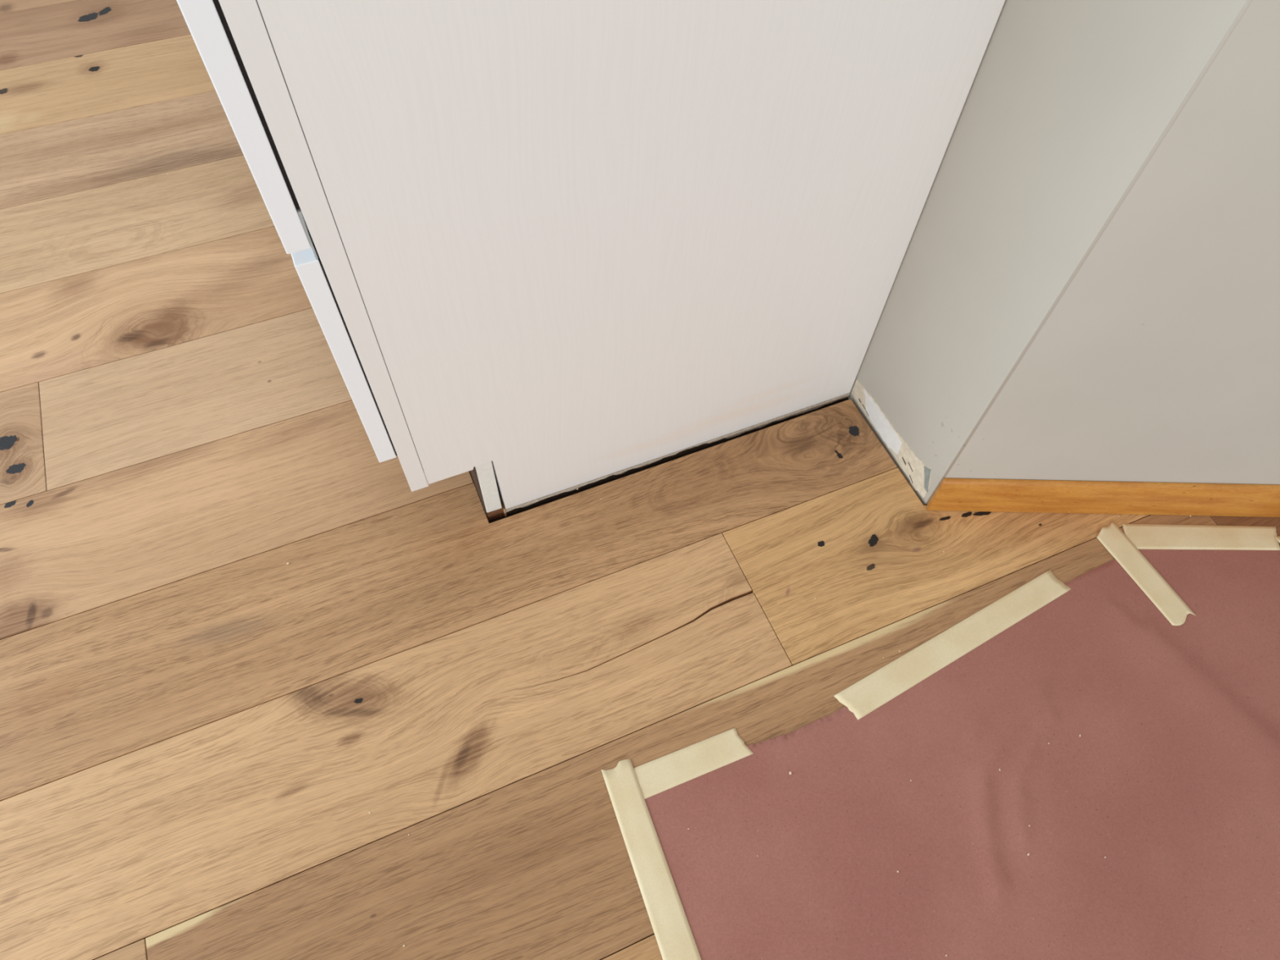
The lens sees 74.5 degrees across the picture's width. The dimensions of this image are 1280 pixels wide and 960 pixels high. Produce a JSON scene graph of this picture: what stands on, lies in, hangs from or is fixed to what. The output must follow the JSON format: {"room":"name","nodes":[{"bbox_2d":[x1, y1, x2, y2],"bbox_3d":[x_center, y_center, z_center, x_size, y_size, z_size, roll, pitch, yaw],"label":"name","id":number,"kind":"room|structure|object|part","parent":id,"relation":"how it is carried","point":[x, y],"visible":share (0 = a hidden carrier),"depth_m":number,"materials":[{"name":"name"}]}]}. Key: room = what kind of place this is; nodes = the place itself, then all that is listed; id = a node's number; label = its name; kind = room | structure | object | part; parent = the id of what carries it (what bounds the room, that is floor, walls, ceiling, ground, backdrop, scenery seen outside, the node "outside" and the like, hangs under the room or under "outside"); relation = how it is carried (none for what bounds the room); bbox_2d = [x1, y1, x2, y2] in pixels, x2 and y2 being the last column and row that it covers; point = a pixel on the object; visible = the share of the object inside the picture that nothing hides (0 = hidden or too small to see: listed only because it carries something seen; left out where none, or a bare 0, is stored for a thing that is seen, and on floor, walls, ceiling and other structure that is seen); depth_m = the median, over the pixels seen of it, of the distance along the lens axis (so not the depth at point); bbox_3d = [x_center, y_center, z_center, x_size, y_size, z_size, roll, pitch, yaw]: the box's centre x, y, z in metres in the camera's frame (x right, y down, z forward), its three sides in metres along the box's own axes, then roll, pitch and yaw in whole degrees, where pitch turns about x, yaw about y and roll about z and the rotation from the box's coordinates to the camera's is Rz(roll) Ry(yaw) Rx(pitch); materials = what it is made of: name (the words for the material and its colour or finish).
{"room":"kitchen","nodes":[
{"label":"kitchen","id":0,"kind":"room"},
{"bbox_2d":[0,0,1279,959],"bbox_3d":[-0.363,-0.139,1.267,4.400,0.034,4.100,-19,61,-13],"label":"floor","id":1,"kind":"structure","parent":0,"point":[202,729],"depth_m":1.08,"materials":[{"name":"brown wood"}]},
{"bbox_2d":[176,0,1004,520],"bbox_3d":[-0.229,-0.753,1.120,0.669,0.894,1.275,-19,61,-13],"label":"base cabinet","id":2,"kind":"object","parent":1,"relation":"on","point":[557,248],"visible":1,"depth_m":0.78,"materials":[{"name":"white wood"}]},
{"bbox_3d":[-0.520,-0.786,0.824,0.020,0.373,1.274,-19,61,-13],"label":"drawer","id":3,"kind":"part","parent":2,"relation":"part of","materials":[{"name":"white wood"}]},
{"bbox_3d":[-0.529,-0.604,1.122,0.020,0.300,1.274,-19,61,-13],"label":"drawer","id":4,"kind":"part","parent":2,"relation":"part of","materials":[{"name":"white wood"}]},
{"bbox_2d":[600,520,1279,959],"bbox_3d":[0.536,0.465,0.904,1.007,0.004,0.798,-19,61,-13],"label":"paper","id":5,"kind":"object","parent":1,"relation":"on","point":[1171,776],"depth_m":0.96,"materials":[{"name":"pink paper"}]},
{"bbox_3d":[0.050,0.513,0.859,0.040,0.001,0.463,-17,61,-12],"label":"masking tape strip","id":6,"kind":"part","parent":5,"relation":"part of","materials":[{"name":"beige paper"}]},
{"bbox_3d":[0.051,0.329,0.973,0.160,0.001,0.040,-19,61,-13],"label":"masking tape strip","id":7,"kind":"part","parent":5,"relation":"part of","materials":[{"name":"beige paper"}]},
{"bbox_3d":[0.401,0.204,1.062,0.360,0.001,0.038,-25,62,-16],"label":"masking tape strip","id":8,"kind":"part","parent":5,"relation":"part of","materials":[{"name":"beige paper"}]},
{"bbox_3d":[0.669,0.123,1.119,0.039,0.004,0.156,-22,62,-15],"label":"masking tape strip","id":9,"kind":"part","parent":5,"relation":"part of","materials":[{"name":"beige paper"}]},
{"bbox_3d":[0.769,0.079,1.151,0.222,0.001,0.039,1,58,-1],"label":"masking tape strip","id":10,"kind":"part","parent":5,"relation":"part of","materials":[{"name":"beige paper"}]},
{"bbox_2d":[1273,535,1279,542],"bbox_3d":[0.949,0.209,1.077,0.037,0.001,0.344,-17,61,-12],"label":"tape strip","id":11,"kind":"object","parent":1,"relation":"on","point":[1277,538],"visible":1,"depth_m":1.15,"materials":[{"name":"beige paper"}]},
{"bbox_2d":[847,0,1279,505],"bbox_3d":[1.010,-1.197,0.544,1.630,2.414,2.186,-19,61,-13],"label":"wall","id":12,"kind":"structure","parent":0,"point":[1086,286],"depth_m":0.84,"materials":[{"name":"grey paint"}]},
{"bbox_2d":[927,478,1279,517],"bbox_3d":[1.213,0.036,1.153,1.632,0.070,0.010,1,58,-1],"label":"baseboard","id":13,"kind":"structure","parent":12,"relation":"attached to","point":[980,495],"depth_m":1.13,"materials":[{"name":"orange wood"}]}
]}

